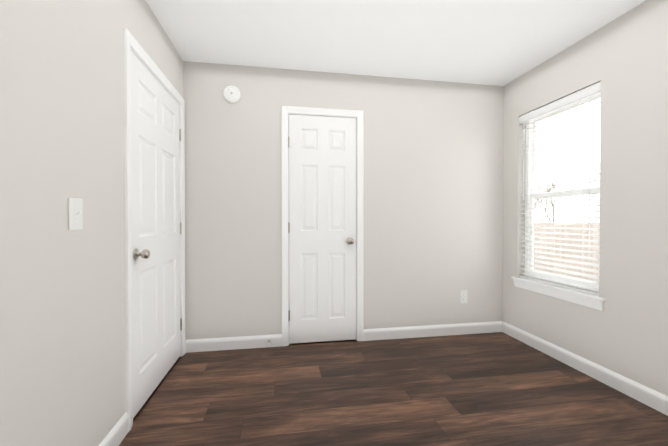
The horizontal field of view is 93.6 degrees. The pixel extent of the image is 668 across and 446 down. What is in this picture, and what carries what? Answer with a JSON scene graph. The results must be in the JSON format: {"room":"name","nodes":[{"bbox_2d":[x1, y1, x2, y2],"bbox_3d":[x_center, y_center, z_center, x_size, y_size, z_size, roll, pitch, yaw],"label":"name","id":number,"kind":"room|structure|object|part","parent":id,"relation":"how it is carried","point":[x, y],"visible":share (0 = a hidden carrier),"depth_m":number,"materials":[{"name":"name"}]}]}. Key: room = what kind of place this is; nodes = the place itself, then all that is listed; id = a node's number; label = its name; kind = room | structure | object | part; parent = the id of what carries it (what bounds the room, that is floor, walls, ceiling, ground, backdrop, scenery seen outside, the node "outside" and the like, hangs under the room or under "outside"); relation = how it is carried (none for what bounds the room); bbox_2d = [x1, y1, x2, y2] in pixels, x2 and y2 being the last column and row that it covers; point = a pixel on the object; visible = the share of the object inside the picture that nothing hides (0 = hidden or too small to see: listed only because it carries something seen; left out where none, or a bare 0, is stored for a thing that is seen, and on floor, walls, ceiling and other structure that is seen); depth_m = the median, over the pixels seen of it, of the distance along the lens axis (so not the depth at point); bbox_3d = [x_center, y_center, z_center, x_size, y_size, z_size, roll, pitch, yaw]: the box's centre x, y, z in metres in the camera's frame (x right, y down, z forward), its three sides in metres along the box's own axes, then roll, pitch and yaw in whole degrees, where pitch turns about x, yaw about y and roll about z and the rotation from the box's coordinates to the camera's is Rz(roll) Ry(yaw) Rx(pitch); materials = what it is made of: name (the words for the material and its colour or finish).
{"room":"empty bedroom","nodes":[
{"label":"empty bedroom","id":0,"kind":"room"},
{"bbox_2d":[0,0,182,445],"bbox_3d":[-1.011,-0.115,0.730,0.140,2.437,4.100,0,1,-10],"label":"wall","id":1,"kind":"structure","parent":0,"point":[62,343],"depth_m":1.18,"materials":[{"name":"white paint"}]},
{"bbox_2d":[68,198,82,229],"bbox_3d":[-1.014,-0.035,1.243,0.023,0.126,0.082,0,1,-10],"label":"switch plate","id":2,"kind":"object","parent":1,"relation":"attached to","point":[75,213],"visible":1,"depth_m":1.24,"materials":[{"name":"white plastic"}]},
{"bbox_2d":[99,412,128,445],"bbox_3d":[-0.855,1.056,0.273,0.014,0.104,2.785,0,1,-10],"label":"baseboard","id":3,"kind":"structure","parent":1,"relation":"attached to","point":[120,430],"depth_m":1.54,"materials":[{"name":"white wood"}]},
{"bbox_2d":[124,28,185,430],"bbox_3d":[-1.233,0.037,2.109,0.157,2.108,0.980,0,1,-10],"label":"door frame","id":4,"kind":"structure","parent":1,"relation":"attached to","point":[130,41],"depth_m":1.67,"materials":[{"name":"white wood"}]},
{"bbox_2d":[131,50,181,417],"bbox_3d":[-1.157,0.063,2.126,0.109,2.030,0.858,0,1,-10],"label":"door","id":5,"kind":"structure","parent":1,"relation":"in","point":[155,186],"depth_m":2.02,"materials":[{"name":"white wood"}]},
{"bbox_3d":[-1.079,0.176,1.768,0.074,0.065,0.068,0,1,-10],"label":"knob","id":6,"kind":"part","parent":5,"relation":"part of","materials":[{"name":"silver metal"}]},
{"bbox_3d":[-1.241,0.056,2.539,0.012,1.633,0.016,0,1,-10],"label":"left door hinges","id":7,"kind":"part","parent":5,"relation":"part of","materials":[{"name":"silver metal"}]},
{"bbox_2d":[183,61,503,344],"bbox_3d":[0.200,-0.135,2.941,2.980,2.437,0.140,0,1,-10],"label":"wall","id":8,"kind":"structure","parent":0,"point":[433,199],"depth_m":2.90,"materials":[{"name":"white paint"}]},
{"bbox_2d":[223,86,240,102],"bbox_3d":[-0.868,-1.096,2.663,0.143,0.143,0.038,0,1,-10],"label":"smoke detector","id":9,"kind":"object","parent":8,"relation":"attached to","point":[231,94],"visible":0.98,"depth_m":2.65,"materials":[{"name":"white plastic"}]},
{"bbox_2d":[185,334,281,352],"bbox_3d":[-0.858,1.034,2.690,0.807,0.104,0.025,0,1,-10],"label":"baseboard","id":10,"kind":"structure","parent":8,"relation":"attached to","point":[259,341],"depth_m":2.69,"materials":[{"name":"white wood"}]},
{"bbox_2d":[288,114,355,343],"bbox_3d":[-0.098,0.056,2.805,0.618,2.030,0.109,0,1,-10],"label":"closet door","id":11,"kind":"structure","parent":8,"relation":"in","point":[322,228],"depth_m":2.82,"materials":[{"name":"white wood"}]},
{"bbox_3d":[0.148,0.166,2.829,0.068,0.065,0.074,0,1,-10],"label":"knob","id":12,"kind":"part","parent":11,"relation":"part of","materials":[{"name":"silver metal"}]},
{"bbox_2d":[281,106,363,345],"bbox_3d":[-0.108,0.051,2.891,0.654,2.065,0.140,0,1,-10],"label":"door frame","id":13,"kind":"structure","parent":8,"relation":"attached to","point":[356,212],"depth_m":2.83,"materials":[{"name":"white wood"}]},
{"bbox_2d":[363,321,502,340],"bbox_3d":[0.956,1.031,3.000,1.393,0.104,0.014,0,1,-10],"label":"baseboard","id":14,"kind":"structure","parent":8,"relation":"attached to","point":[496,326],"depth_m":2.99,"materials":[{"name":"white wood"}]},
{"bbox_2d":[460,290,467,303],"bbox_3d":[1.265,0.720,3.052,0.080,0.128,0.008,0,1,-10],"label":"electrical outlet plate","id":15,"kind":"object","parent":8,"relation":"attached to","point":[463,296],"visible":1,"depth_m":3.05,"materials":[{"name":"white plastic"}]},
{"bbox_2d":[119,332,667,445],"bbox_3d":[0.174,1.159,1.296,3.860,0.120,4.800,0,1,-10],"label":"floor","id":16,"kind":"structure","parent":0,"point":[493,389],"depth_m":1.93,"materials":[{"name":"wood"}]},
{"bbox_2d":[146,0,645,85],"bbox_3d":[0.174,-1.398,1.272,3.860,0.120,4.800,0,1,-10],"label":"ceiling","id":17,"kind":"structure","parent":0,"point":[496,42],"depth_m":2.23,"materials":[{"name":"white paint"}]},
{"bbox_2d":[503,0,667,395],"bbox_3d":[2.066,-0.119,1.246,0.140,2.437,4.100,0,1,-10],"label":"wall","id":18,"kind":"structure","parent":0,"point":[623,58],"depth_m":2.05,"materials":[{"name":"white paint"}]},
{"bbox_2d":[513,279,602,310],"bbox_3d":[1.765,0.563,2.550,0.024,0.071,0.820,0,1,-10],"label":"apron","id":19,"kind":"object","parent":18,"relation":"attached to","point":[581,300],"visible":0.89,"depth_m":2.45,"materials":[{"name":"white wood"}]},
{"bbox_2d":[511,276,604,300],"bbox_3d":[1.798,0.518,2.556,0.107,0.019,0.850,0,1,-10],"label":"window sill","id":20,"kind":"structure","parent":18,"relation":"attached to","point":[580,293],"depth_m":2.44,"materials":[{"name":"white wood"}]},
{"bbox_2d":[525,92,600,291],"bbox_3d":[1.881,-0.232,2.562,0.061,1.519,0.760,0,1,-10],"label":"window","id":21,"kind":"structure","parent":18,"relation":"in","point":[533,176],"depth_m":2.73,"materials":[{"name":"white plastic"}]},
{"bbox_2d":[519,81,600,295],"bbox_3d":[1.807,-0.241,2.550,0.082,1.496,0.754,0,1,-10],"label":"window blinds","id":22,"kind":"object","parent":21,"relation":"attached to","point":[595,88],"visible":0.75,"depth_m":2.50,"materials":[{"name":"white plastic"}]},
{"bbox_2d":[503,321,667,415],"bbox_3d":[1.990,1.047,1.244,0.014,0.104,3.820,0,1,-10],"label":"baseboard","id":23,"kind":"structure","parent":18,"relation":"attached to","point":[639,392],"depth_m":2.18,"materials":[{"name":"white wood"}]},
{"label":"outside","id":24,"kind":"structure","parent":0,"visible":0},
{"bbox_3d":[19.133,1.519,20.435,39.860,0.100,46.000,0,1,-10],"label":"ground","id":25,"kind":"structure","parent":24,"visible":0},
{"bbox_2d":[534,223,598,281],"bbox_3d":[5.365,0.782,9.307,0.108,1.582,15.614,0,1,-10],"label":"fence","id":26,"kind":"object","parent":25,"relation":"on","point":[568,247],"depth_m":7.50,"materials":[{"name":"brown wood"}]},
{"bbox_2d":[534,164,599,221],"bbox_3d":[11.177,-0.896,13.275,8.785,4.876,14.046,0,1,-10],"label":"trees","id":27,"kind":"object","parent":25,"relation":"on","point":[548,190],"depth_m":15.58,"materials":[{"name":"beige plant"}]}
]}

